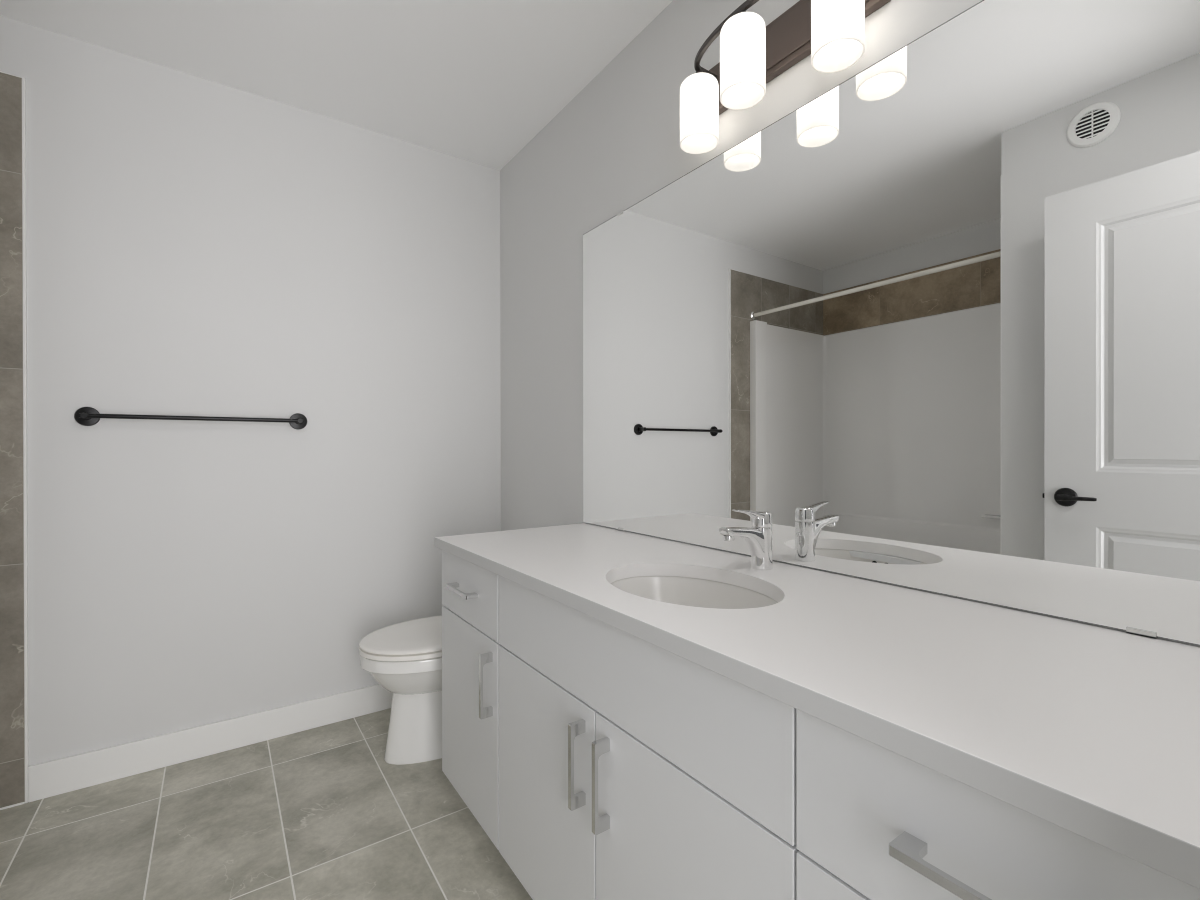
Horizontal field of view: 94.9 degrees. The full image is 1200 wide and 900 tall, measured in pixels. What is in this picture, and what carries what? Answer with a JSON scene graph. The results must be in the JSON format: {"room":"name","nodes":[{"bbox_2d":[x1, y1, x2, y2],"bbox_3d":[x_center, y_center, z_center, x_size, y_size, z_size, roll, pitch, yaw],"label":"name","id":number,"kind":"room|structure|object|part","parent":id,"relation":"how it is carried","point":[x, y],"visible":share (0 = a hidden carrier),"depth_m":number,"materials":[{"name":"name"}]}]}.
{"room":"bathroom","nodes":[
{"label":"bathroom","id":0,"kind":"room"},
{"bbox_2d":[0,15,500,765],"bbox_3d":[-1.589,-0.118,1.932,2.839,2.440,0.100,0,0,-35],"label":"wall","id":1,"kind":"structure","parent":0,"point":[197,246],"depth_m":2.02,"materials":[{"name":"white paint"}]},
{"bbox_2d":[0,72,24,807],"bbox_3d":[-2.220,-0.025,1.426,1.025,2.260,0.010,0,0,-35],"label":"tiled wall","id":2,"kind":"structure","parent":1,"relation":"attached to","point":[12,710],"depth_m":1.70,"materials":[{"name":"brown stone"}]},
{"bbox_2d":[0,71,28,802],"bbox_3d":[-1.831,-0.028,1.696,0.093,2.262,0.012,0,0,-35],"label":"trim","id":3,"kind":"structure","parent":1,"relation":"attached to","point":[23,78],"depth_m":1.72,"materials":[{"name":"white paint"}]},
{"bbox_2d":[74,407,306,428],"bbox_3d":[-1.413,-0.111,1.954,0.672,0.063,0.066,0,0,-35],"label":"towel bar","id":4,"kind":"object","parent":1,"relation":"attached to","point":[86,416],"visible":1,"depth_m":1.88,"materials":[{"name":"black metal"}]},
{"bbox_3d":[-1.663,-0.110,1.780,0.063,0.063,0.066,0,0,-35],"label":"wall post","id":5,"kind":"part","parent":4,"relation":"part of","materials":[{"name":"black metal"}]},
{"bbox_3d":[-1.163,-0.112,2.127,0.063,0.063,0.066,0,0,-35],"label":"wall post","id":6,"kind":"part","parent":4,"relation":"part of","materials":[{"name":"black metal"}]},
{"bbox_2d":[28,684,392,801],"bbox_3d":[-1.132,1.045,2.183,1.607,0.112,0.013,0,0,-35],"label":"baseboard","id":7,"kind":"structure","parent":1,"relation":"attached to","point":[51,778],"depth_m":1.96,"materials":[{"name":"white paint"}]},
{"bbox_2d":[0,708,532,899],"bbox_3d":[-0.445,1.155,0.294,2.839,0.100,4.100,0,0,-35],"label":"floor","id":8,"kind":"structure","parent":0,"point":[318,813],"depth_m":1.58,"materials":[{"name":"grey tile"}]},
{"bbox_2d":[359,615,441,764],"bbox_3d":[-0.542,0.739,2.099,0.701,0.722,0.426,0,0,-35],"label":"toilet","id":9,"kind":"object","parent":8,"relation":"on","point":[405,658],"visible":0.41,"depth_m":1.94,"materials":[{"name":"white ceramic"}]},
{"bbox_3d":[-0.640,0.701,2.031,0.463,0.022,0.372,0,0,-35],"label":"seat","id":10,"kind":"part","parent":9,"relation":"part of","materials":[{"name":"white plastic"}]},
{"bbox_3d":[-0.642,0.680,2.029,0.454,0.022,0.370,0,0,-35],"label":"lid","id":11,"kind":"part","parent":9,"relation":"part of","materials":[{"name":"white plastic"}]},
{"bbox_3d":[-0.618,0.788,2.047,0.508,0.156,0.374,0,0,-35],"label":"bowl","id":12,"kind":"part","parent":9,"relation":"part of","materials":[{"name":"white ceramic"}]},
{"bbox_2d":[442,550,499,849],"bbox_3d":[-0.168,0.702,1.699,0.573,0.797,0.424,0,0,-35],"label":"vanity cabinet","id":13,"kind":"object","parent":8,"relation":"on","point":[470,659],"visible":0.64,"depth_m":1.52,"materials":[{"name":"white wood"}]},
{"bbox_3d":[-0.389,0.394,1.542,0.033,0.010,0.161,0,0,-35],"label":"handle","id":14,"kind":"part","parent":13,"relation":"part of","materials":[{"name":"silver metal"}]},
{"bbox_3d":[-0.369,0.397,1.559,0.018,0.174,0.419,0,0,-35],"label":"drawer","id":15,"kind":"part","parent":13,"relation":"part of","materials":[{"name":"white laminate"}]},
{"bbox_3d":[-0.291,0.600,1.402,0.033,0.161,0.010,0,0,-35],"label":"handle","id":16,"kind":"part","parent":13,"relation":"part of","materials":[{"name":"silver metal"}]},
{"bbox_2d":[498,575,798,899],"bbox_3d":[0.199,0.703,1.171,0.573,0.797,0.864,0,0,-35],"label":"base cabinet","id":17,"kind":"object","parent":8,"relation":"on","point":[631,768],"visible":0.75,"depth_m":0.94,"materials":[{"name":"white wood"}]},
{"bbox_3d":[-0.125,0.748,1.209,0.018,0.518,0.427,0,0,-35],"label":"door","id":18,"kind":"part","parent":17,"relation":"part of","materials":[{"name":"white laminate"}]},
{"bbox_3d":[-0.044,0.598,1.047,0.033,0.161,0.010,0,0,-35],"label":"handle","id":19,"kind":"part","parent":17,"relation":"part of","materials":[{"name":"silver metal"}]},
{"bbox_3d":[0.002,0.598,0.981,0.033,0.161,0.010,0,0,-35],"label":"handle","id":20,"kind":"part","parent":17,"relation":"part of","materials":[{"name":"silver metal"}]},
{"bbox_3d":[0.122,0.748,0.855,0.018,0.518,0.428,0,0,-35],"label":"door","id":21,"kind":"part","parent":17,"relation":"part of","materials":[{"name":"white laminate"}]},
{"bbox_2d":[434,523,1199,888],"bbox_3d":[0.207,0.288,1.170,0.560,0.030,1.735,0,0,-35],"label":"countertop","id":22,"kind":"structure","parent":17,"relation":"on","point":[1091,732],"depth_m":0.69,"materials":[{"name":"white stone"}]},
{"bbox_2d":[610,576,777,608],"bbox_3d":[0.183,0.385,1.137,0.361,0.162,0.465,0,0,-35],"label":"sink basin","id":23,"kind":"object","parent":22,"relation":"in","point":[687,591],"visible":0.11,"depth_m":1.29,"materials":[{"name":"white ceramic"}]},
{"bbox_2d":[719,509,772,569],"bbox_3d":[0.335,0.202,1.243,0.162,0.141,0.048,0,0,-35],"label":"faucet","id":24,"kind":"object","parent":22,"relation":"on","point":[758,538],"visible":1,"depth_m":1.25,"materials":[{"name":"silver metal"}]},
{"bbox_3d":[0.321,0.216,1.233,0.128,0.094,0.039,0,0,-35],"label":"spout","id":25,"kind":"part","parent":24,"relation":"part of","materials":[{"name":"silver metal"}]},
{"bbox_3d":[0.345,0.153,1.250,0.115,0.044,0.046,0,0,-35],"label":"lever","id":26,"kind":"part","parent":24,"relation":"part of","materials":[{"name":"silver metal"}]},
{"bbox_2d":[796,709,1199,899],"bbox_3d":[0.567,0.704,0.643,0.573,0.797,0.423,0,0,-35],"label":"base cabinet","id":27,"kind":"object","parent":8,"relation":"on","point":[873,822],"visible":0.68,"depth_m":0.55,"materials":[{"name":"white wood"}]},
{"bbox_3d":[0.366,0.617,0.503,0.018,0.255,0.419,0,0,-35],"label":"drawer","id":28,"kind":"part","parent":27,"relation":"part of","materials":[{"name":"white laminate"}]},
{"bbox_3d":[0.344,0.395,0.488,0.033,0.010,0.161,0,0,-35],"label":"handle","id":29,"kind":"part","parent":27,"relation":"part of","materials":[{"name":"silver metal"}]},
{"bbox_2d":[0,0,672,169],"bbox_3d":[-0.849,-1.386,0.862,2.839,0.100,2.700,0,0,-35],"label":"ceiling","id":30,"kind":"structure","parent":0,"point":[476,81],"depth_m":1.84,"materials":[{"name":"white paint"}]},
{"bbox_2d":[500,0,1199,646],"bbox_3d":[0.306,-0.120,1.606,0.100,2.440,2.600,0,0,-35],"label":"wall","id":31,"kind":"structure","parent":0,"point":[615,144],"depth_m":2.06,"materials":[{"name":"white paint"}]},
{"bbox_2d":[680,0,890,153],"bbox_3d":[0.360,-0.912,1.264,0.196,0.236,0.514,0,0,-35],"label":"vanity light","id":32,"kind":"object","parent":31,"relation":"attached to","point":[753,53],"visible":1,"depth_m":1.23,"materials":[{"name":"white glass"}]},
{"bbox_3d":[0.257,-0.874,1.429,0.099,0.160,0.099,0,0,-35],"label":"lamp shade","id":33,"kind":"part","parent":32,"relation":"part of","materials":[{"name":"white glass"}]},
{"bbox_3d":[0.365,-0.987,1.267,0.132,0.014,0.401,0,0,-35],"label":"arm","id":34,"kind":"part","parent":32,"relation":"part of","materials":[{"name":"grey metal"}]},
{"bbox_3d":[0.320,-0.874,1.236,0.099,0.160,0.099,0,0,-35],"label":"lamp shade","id":35,"kind":"part","parent":32,"relation":"part of","materials":[{"name":"white glass"}]},
{"bbox_3d":[0.479,-0.874,1.110,0.099,0.160,0.099,0,0,-35],"label":"lamp shade","id":36,"kind":"part","parent":32,"relation":"part of","materials":[{"name":"white glass"}]},
{"bbox_2d":[583,0,1199,644],"bbox_3d":[0.431,-0.264,1.331,0.008,1.069,1.725,0,0,-35],"label":"mirror","id":37,"kind":"object","parent":31,"relation":"attached to","point":[935,320],"visible":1,"depth_m":1.02,"materials":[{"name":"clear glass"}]}
]}

